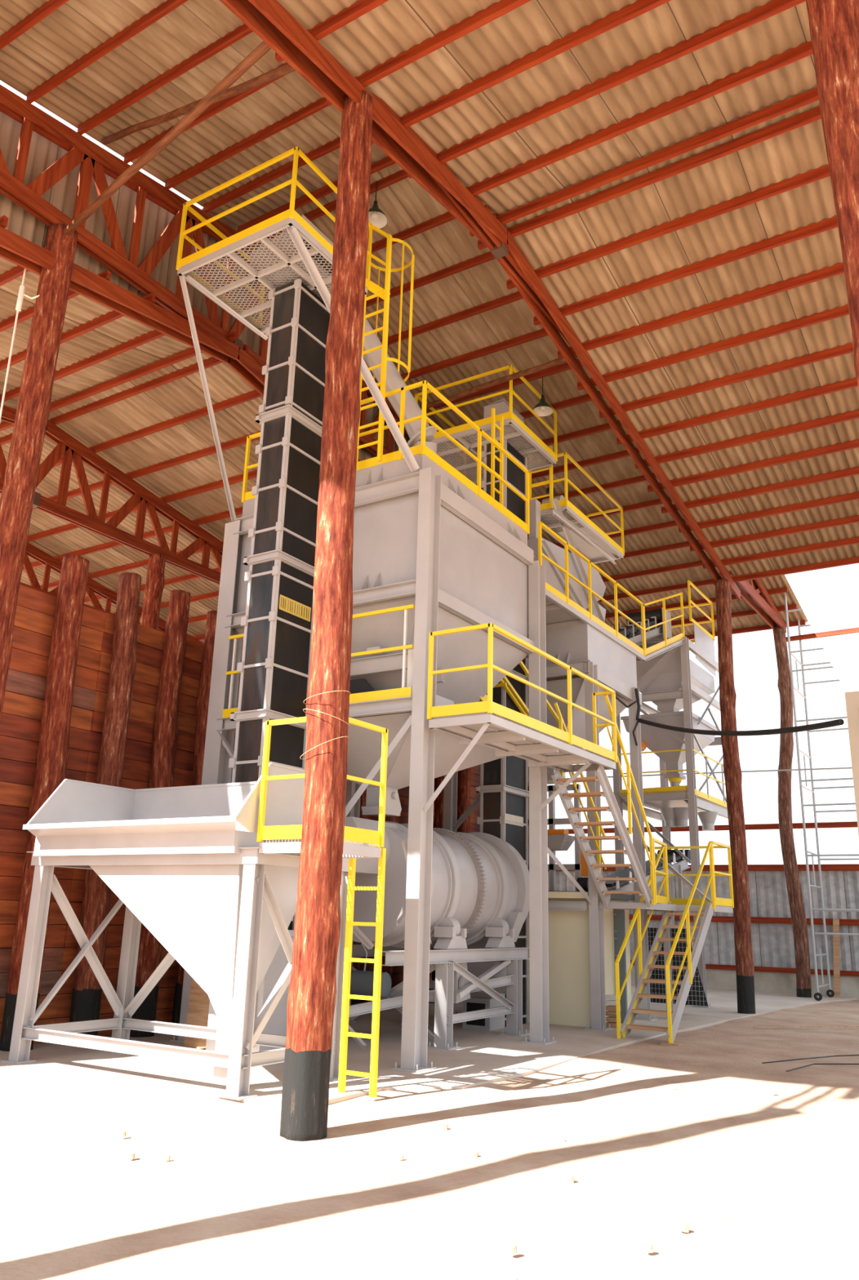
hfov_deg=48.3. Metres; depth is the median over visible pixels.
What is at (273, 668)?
bucket elevator
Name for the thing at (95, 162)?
roof truss
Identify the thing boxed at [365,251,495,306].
roof purlin
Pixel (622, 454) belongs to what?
roof purlin
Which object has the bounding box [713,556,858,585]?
roof purlin
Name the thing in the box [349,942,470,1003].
motor
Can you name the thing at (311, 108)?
roof purlin
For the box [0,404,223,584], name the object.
roof truss
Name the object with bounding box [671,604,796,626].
roof purlin
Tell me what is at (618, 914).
metal door
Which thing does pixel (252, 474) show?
roof purlin
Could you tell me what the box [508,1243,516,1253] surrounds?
pebble
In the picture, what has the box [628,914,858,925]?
trim
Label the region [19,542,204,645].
roof truss
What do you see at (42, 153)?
roof truss
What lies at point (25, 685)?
wall
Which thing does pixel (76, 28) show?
ceiling
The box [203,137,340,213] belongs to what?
roof purlin
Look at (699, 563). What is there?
roof purlin
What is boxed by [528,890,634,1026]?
cabin
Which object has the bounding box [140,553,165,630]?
log post
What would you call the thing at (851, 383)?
roof purlin
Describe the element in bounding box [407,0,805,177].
roof purlin
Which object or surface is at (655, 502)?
roof purlin
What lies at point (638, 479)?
roof purlin
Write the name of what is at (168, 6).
roof purlin
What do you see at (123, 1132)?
pebble
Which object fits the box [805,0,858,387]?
log post
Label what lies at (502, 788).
bucket elevator
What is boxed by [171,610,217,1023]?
log post
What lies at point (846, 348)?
roof purlin
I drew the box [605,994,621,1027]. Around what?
brick stack
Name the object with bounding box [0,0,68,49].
roof purlin
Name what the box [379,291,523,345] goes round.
roof purlin
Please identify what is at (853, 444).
roof purlin
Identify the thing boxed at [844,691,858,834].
tall cabinet
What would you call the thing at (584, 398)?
roof purlin
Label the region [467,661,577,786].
staircase
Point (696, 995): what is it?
guard
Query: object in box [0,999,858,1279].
ground
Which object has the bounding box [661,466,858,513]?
roof purlin
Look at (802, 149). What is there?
ceiling
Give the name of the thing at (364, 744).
hopper
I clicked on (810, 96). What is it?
roof purlin
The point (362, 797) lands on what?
log post
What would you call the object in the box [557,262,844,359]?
roof purlin
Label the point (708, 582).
roof purlin
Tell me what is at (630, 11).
roof purlin
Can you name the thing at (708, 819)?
cone
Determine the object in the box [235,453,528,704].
storage bin
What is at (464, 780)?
log post
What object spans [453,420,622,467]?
roof purlin
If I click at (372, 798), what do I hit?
outlet
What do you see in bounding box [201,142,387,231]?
ceiling
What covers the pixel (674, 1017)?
staircase
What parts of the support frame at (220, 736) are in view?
plate, plate, plate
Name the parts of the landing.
rail post, rail, rail, frame, rail post, support post, rail, rail, rail post, rail post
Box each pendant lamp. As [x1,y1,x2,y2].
[368,180,387,228]
[533,377,553,416]
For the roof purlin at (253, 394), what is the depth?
17.83 m
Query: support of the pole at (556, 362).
attached to the ceiling at (802, 149)
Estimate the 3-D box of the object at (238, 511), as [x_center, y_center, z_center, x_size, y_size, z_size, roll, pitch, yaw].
[-6.870,-2.356,22.261,14.087,0.130,0.060,-8,-19,31]
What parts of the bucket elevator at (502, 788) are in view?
panel, panel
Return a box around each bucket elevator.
[228,214,333,929]
[475,439,528,1027]
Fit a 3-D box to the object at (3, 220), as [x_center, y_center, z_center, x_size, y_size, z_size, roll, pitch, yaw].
[-11.252,-4.366,15.603,14.021,0.130,0.060,-8,-19,31]
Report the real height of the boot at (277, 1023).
1.630 m
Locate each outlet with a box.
[365,786,397,806]
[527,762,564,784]
[660,706,679,712]
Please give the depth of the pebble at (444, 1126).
7.83 m
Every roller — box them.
[433,916,467,949]
[484,918,515,947]
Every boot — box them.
[205,929,293,1053]
[462,960,506,1031]
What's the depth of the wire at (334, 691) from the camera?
8.35 m
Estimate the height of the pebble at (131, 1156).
0.044 m
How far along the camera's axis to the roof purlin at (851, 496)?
18.90 m
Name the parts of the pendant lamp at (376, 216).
bulb, cord, lamp shade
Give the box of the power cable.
[615,688,844,745]
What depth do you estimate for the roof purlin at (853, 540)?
20.29 m
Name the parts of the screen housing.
casing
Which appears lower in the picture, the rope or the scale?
the scale
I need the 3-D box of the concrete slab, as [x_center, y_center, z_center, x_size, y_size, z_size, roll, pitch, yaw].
[-2.135,7.551,20.175,17.718,0.120,20.400,-8,-19,31]
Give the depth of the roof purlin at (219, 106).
13.15 m
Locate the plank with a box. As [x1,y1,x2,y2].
[832,918,839,997]
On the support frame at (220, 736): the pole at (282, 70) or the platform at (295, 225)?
the platform at (295, 225)
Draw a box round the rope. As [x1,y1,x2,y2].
[0,268,39,420]
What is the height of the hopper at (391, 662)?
0.890 m
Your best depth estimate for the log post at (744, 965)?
19.68 m
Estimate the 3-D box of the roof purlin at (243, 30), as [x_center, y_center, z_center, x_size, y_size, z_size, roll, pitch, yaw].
[-2.601,-7.440,11.949,5.376,0.130,0.060,-8,-19,31]
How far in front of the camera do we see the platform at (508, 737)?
12.29 m
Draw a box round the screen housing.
[527,497,616,622]
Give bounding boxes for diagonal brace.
[62,40,271,235]
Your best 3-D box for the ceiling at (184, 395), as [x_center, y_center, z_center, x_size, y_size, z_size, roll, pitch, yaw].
[-7.236,-0.253,27.252,19.700,2.811,16.810,-8,-19,31]
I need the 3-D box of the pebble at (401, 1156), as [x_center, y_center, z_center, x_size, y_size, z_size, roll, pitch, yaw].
[-0.201,3.687,6.826,0.032,0.038,0.030,-8,-19,31]
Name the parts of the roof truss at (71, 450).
splice plate, web post, web post, web post, web post, web post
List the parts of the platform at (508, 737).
rail post, rail post, rail, deck frame, rail, rail post, rail post, rail post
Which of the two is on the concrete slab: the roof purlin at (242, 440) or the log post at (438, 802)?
the log post at (438, 802)
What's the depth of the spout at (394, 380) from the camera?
13.96 m
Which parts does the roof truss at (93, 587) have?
web post, web post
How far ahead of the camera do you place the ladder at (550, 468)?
19.01 m
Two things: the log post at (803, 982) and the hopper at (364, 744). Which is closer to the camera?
the hopper at (364, 744)
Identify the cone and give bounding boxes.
[659,807,675,826]
[672,807,688,826]
[697,811,718,830]
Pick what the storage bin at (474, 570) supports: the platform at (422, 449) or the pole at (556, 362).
the platform at (422, 449)
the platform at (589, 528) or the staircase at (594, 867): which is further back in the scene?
the platform at (589, 528)
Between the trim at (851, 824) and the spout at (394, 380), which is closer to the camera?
the spout at (394, 380)
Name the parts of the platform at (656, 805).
rail, rail post, rail post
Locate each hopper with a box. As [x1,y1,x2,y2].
[0,762,348,1100]
[231,711,506,816]
[349,646,453,718]
[620,711,717,804]
[635,580,715,712]
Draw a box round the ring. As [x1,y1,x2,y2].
[466,831,528,948]
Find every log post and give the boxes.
[0,222,77,723]
[0,555,88,1051]
[69,572,141,1035]
[129,589,190,1036]
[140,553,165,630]
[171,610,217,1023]
[279,89,373,1141]
[351,788,368,1004]
[377,816,393,978]
[431,775,444,1002]
[456,767,471,949]
[715,578,755,1013]
[773,626,811,997]
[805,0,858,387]
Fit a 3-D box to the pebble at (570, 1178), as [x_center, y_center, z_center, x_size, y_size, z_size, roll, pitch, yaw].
[0.938,3.580,6.367,0.056,0.052,0.052,-8,-19,31]
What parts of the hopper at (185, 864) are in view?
plate, leg, leg, frame, frame, plate, leg, plate, leg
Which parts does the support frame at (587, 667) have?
plate, plate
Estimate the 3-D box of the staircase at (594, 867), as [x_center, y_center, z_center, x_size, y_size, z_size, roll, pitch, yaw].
[2.744,2.567,15.104,0.795,3.136,2.211,-8,-19,31]
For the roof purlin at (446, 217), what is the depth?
15.65 m
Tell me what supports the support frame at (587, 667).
on the concrete slab
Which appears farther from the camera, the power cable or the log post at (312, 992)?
the power cable
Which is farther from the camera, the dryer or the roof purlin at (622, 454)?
the roof purlin at (622, 454)
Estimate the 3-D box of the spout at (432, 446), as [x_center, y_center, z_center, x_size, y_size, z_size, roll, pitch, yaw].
[-0.090,-2.556,13.985,0.380,0.765,0.496,3,-16,-6]
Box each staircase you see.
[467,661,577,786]
[551,694,655,907]
[614,841,715,1045]
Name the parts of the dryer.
plate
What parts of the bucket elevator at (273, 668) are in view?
panel, panel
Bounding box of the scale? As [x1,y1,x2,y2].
[527,783,588,891]
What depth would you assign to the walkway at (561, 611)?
17.23 m
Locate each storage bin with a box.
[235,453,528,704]
[478,623,636,784]
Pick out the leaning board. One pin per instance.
(199, 1001)
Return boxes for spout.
[363,318,436,447]
[411,441,437,453]
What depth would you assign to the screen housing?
18.56 m
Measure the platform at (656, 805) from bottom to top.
1.030 m
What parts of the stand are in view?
motor rail, leg, plate, leg, plate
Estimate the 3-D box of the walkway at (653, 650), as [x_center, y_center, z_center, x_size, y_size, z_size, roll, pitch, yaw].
[4.763,-0.287,21.119,0.970,2.307,2.798,-8,-19,31]
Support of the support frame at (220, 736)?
on the concrete slab
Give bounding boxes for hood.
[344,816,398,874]
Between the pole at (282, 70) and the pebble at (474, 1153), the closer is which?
the pebble at (474, 1153)
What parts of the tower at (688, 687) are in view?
plate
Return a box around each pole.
[101,63,295,145]
[419,354,577,410]
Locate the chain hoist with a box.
[640,740,646,751]
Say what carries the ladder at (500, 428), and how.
attached to the platform at (464, 430)
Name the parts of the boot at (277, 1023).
door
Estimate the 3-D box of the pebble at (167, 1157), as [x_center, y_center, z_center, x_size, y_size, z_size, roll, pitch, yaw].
[-1.813,3.589,6.634,0.032,0.038,0.030,-8,-19,31]
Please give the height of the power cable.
1.887 m
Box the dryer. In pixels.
[344,816,528,948]
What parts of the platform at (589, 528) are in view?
rail post, rail, rail, deck frame, floor plate, rail post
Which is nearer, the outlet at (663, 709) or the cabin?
the cabin
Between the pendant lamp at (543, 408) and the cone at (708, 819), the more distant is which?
the cone at (708, 819)
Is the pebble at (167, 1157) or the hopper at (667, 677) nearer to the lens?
the pebble at (167, 1157)
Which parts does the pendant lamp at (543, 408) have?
bulb, lamp shade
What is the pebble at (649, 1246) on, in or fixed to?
on the ground
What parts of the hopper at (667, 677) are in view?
rail, rail post, rail, plate, rail post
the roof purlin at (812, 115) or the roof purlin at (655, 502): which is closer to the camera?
the roof purlin at (812, 115)
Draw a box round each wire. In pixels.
[299,690,350,759]
[607,767,852,777]
[762,1054,858,1071]
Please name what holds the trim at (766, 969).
attached to the wall at (772, 944)
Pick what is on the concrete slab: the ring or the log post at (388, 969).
the log post at (388, 969)
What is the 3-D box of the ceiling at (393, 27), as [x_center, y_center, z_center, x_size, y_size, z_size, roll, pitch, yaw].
[5.419,-5.207,15.876,15.070,3.114,24.300,-8,-19,31]
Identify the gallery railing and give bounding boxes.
[222,604,414,717]
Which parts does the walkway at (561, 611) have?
rail post, rail post, rail post, rail, rail, deck frame, rail post, rail post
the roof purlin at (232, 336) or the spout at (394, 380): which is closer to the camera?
the spout at (394, 380)
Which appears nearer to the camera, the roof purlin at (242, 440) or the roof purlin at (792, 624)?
the roof purlin at (242, 440)
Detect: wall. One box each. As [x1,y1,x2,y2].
[0,584,479,1044]
[547,871,858,999]
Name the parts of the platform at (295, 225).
rail post, rail post, deck frame, rail, rail, rail post, rail post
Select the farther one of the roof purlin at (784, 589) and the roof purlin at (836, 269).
the roof purlin at (784, 589)
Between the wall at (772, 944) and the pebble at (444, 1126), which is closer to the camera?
the pebble at (444, 1126)
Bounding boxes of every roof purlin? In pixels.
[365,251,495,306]
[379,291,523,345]
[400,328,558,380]
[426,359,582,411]
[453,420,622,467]
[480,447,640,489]
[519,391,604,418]
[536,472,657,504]
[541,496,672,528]
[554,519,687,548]
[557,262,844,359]
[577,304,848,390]
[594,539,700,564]
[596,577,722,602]
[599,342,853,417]
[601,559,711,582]
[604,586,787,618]
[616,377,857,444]
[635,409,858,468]
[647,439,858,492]
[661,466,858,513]
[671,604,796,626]
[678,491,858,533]
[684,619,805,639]
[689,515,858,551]
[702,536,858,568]
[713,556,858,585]
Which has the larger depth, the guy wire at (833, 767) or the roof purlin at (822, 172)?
the guy wire at (833, 767)
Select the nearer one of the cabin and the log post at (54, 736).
the log post at (54, 736)
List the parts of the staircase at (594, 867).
rail post, handrail, rail, rail post, handrail, rail post, rail, rail post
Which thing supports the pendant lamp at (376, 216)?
hanging from the roof purlin at (401, 175)
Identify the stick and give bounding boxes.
[753,1026,858,1027]
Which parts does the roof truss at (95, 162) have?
web post, web post, web post, web post, web post, splice plate, web post, web post, web post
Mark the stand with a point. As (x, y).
(444, 962)
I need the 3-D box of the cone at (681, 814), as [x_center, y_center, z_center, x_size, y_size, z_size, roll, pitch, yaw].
[5.630,3.963,21.378,0.480,0.400,0.480,-8,-19,31]
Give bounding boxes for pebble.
[120,1130,126,1137]
[128,1151,134,1159]
[165,1155,170,1160]
[399,1154,403,1159]
[441,1122,448,1129]
[471,1150,478,1157]
[507,1276,518,1279]
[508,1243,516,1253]
[566,1173,574,1182]
[644,1242,653,1253]
[679,1221,688,1232]
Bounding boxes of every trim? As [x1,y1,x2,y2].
[547,863,858,871]
[567,821,857,834]
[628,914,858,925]
[630,960,858,976]
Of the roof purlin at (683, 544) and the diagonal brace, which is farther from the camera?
the roof purlin at (683, 544)
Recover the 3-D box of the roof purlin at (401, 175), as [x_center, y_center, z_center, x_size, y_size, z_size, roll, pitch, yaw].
[-0.740,-7.128,14.954,5.398,0.130,0.060,-8,-19,31]
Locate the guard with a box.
[648,927,708,1006]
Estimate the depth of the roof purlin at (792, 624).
26.78 m
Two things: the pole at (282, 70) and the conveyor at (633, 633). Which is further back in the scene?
the conveyor at (633, 633)
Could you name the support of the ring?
attached to the dryer
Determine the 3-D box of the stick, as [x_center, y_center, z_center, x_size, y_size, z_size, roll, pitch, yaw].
[6.990,6.654,16.457,3.111,0.030,0.030,5,-16,-12]
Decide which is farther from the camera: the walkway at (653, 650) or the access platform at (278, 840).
the walkway at (653, 650)
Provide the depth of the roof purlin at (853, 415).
16.82 m
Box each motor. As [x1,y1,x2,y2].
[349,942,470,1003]
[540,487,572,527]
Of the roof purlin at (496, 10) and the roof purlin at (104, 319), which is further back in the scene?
the roof purlin at (104, 319)
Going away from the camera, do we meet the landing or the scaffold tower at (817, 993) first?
the landing
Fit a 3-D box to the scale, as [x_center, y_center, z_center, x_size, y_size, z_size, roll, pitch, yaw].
[2.142,3.584,17.289,1.700,1.880,0.524,-8,-19,31]
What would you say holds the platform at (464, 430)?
attached to the bucket elevator at (502, 788)
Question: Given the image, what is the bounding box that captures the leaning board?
[182,977,209,1048]
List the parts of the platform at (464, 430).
rail, rail, deck frame, gearbox guard, rail post, rail post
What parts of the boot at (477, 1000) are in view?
inspection panel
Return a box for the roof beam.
[219,0,786,632]
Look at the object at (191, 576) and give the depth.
24.02 m
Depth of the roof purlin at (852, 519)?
19.60 m
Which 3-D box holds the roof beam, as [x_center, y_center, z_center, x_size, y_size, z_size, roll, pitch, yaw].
[2.950,-4.637,16.206,0.255,3.785,25.540,-8,-19,31]
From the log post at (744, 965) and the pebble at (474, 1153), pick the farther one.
the log post at (744, 965)
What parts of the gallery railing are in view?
rail post, rail, rail, rail post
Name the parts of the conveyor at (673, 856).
frame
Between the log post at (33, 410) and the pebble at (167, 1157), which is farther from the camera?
the log post at (33, 410)
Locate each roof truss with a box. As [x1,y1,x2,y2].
[0,84,453,467]
[0,111,409,461]
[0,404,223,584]
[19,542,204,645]
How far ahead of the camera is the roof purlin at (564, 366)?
18.67 m
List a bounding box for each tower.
[611,635,737,1008]
[783,594,858,1000]
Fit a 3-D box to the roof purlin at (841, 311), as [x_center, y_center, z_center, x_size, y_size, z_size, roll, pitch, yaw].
[6.810,-4.910,13.472,10.179,0.130,0.060,-8,-19,31]
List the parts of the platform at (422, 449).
rail post, rail, rail, rail post, rail post, rail post, rail post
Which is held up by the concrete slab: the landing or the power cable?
the landing
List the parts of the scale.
motor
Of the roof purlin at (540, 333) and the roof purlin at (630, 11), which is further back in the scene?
the roof purlin at (540, 333)
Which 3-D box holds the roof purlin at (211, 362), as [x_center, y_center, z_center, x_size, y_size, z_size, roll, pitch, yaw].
[-8.919,-3.914,19.342,13.959,0.130,0.060,-8,-19,31]
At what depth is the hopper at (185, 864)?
10.04 m
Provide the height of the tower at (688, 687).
7.970 m
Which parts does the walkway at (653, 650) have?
rail post, rail, rail post, rail, rail post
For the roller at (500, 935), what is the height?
0.420 m
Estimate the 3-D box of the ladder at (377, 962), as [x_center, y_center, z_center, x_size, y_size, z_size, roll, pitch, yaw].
[-0.662,3.235,9.458,0.420,2.300,0.055,-8,-19,31]
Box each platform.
[175,146,419,521]
[240,380,529,533]
[256,716,388,858]
[414,364,557,484]
[422,622,617,812]
[527,452,624,564]
[618,749,727,811]
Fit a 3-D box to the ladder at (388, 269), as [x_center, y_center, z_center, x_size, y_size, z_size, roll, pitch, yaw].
[-0.638,-4.087,13.937,0.725,3.650,0.710,-8,-19,31]
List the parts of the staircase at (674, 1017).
rail post, rail post, handrail, rail, rail post, rail post, handrail, rail post, rail, rail post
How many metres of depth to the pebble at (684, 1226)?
5.40 m
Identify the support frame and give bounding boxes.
[169,466,556,1072]
[432,659,657,1031]
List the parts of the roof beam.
web post, splice plate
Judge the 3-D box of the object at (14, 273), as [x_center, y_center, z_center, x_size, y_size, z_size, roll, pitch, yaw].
[-10.836,-4.292,16.296,14.017,0.130,0.060,-8,-19,31]
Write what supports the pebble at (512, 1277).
on the ground
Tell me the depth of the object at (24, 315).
14.30 m
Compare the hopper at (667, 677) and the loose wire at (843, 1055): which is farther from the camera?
the hopper at (667, 677)
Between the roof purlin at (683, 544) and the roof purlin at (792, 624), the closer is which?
the roof purlin at (683, 544)
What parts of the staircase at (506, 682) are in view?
handrail, rail, handrail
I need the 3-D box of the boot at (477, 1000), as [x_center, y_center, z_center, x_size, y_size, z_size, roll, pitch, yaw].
[0.754,5.504,14.877,1.057,1.022,0.863,-8,-19,31]
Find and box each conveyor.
[603,848,690,1014]
[612,607,671,644]
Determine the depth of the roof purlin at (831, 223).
13.42 m
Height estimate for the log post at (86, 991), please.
6.290 m
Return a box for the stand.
[347,839,529,1049]
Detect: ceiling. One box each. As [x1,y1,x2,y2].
[0,0,342,211]
[0,257,191,422]
[0,352,263,658]
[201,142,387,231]
[256,0,817,636]
[502,100,858,576]
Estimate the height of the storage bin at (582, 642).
2.740 m
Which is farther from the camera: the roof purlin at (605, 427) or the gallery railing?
the roof purlin at (605, 427)
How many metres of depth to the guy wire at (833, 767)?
21.27 m
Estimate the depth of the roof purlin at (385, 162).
15.28 m
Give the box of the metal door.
[613,909,627,1022]
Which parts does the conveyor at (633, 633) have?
frame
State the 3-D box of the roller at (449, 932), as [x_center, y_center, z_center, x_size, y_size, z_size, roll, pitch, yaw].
[0.275,4.062,13.279,0.350,0.420,0.560,-8,-19,31]
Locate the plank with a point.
(835, 922)
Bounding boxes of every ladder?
[337,848,386,1097]
[355,233,414,468]
[490,408,503,505]
[528,445,553,509]
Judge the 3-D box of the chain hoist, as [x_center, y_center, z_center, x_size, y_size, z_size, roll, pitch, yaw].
[4.784,3.326,21.695,0.260,2.624,0.300,-8,-19,31]
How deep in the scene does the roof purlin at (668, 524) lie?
22.87 m
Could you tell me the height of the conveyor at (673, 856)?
3.238 m
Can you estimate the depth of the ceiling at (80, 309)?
15.55 m
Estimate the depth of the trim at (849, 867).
25.17 m
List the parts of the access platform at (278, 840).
rail post, deck frame, rail, rail, rail post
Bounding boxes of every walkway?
[537,520,645,662]
[639,592,684,661]
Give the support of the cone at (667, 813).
attached to the tower at (688, 687)
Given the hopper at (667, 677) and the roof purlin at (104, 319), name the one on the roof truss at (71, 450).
the roof purlin at (104, 319)
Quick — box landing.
[598,838,733,1018]

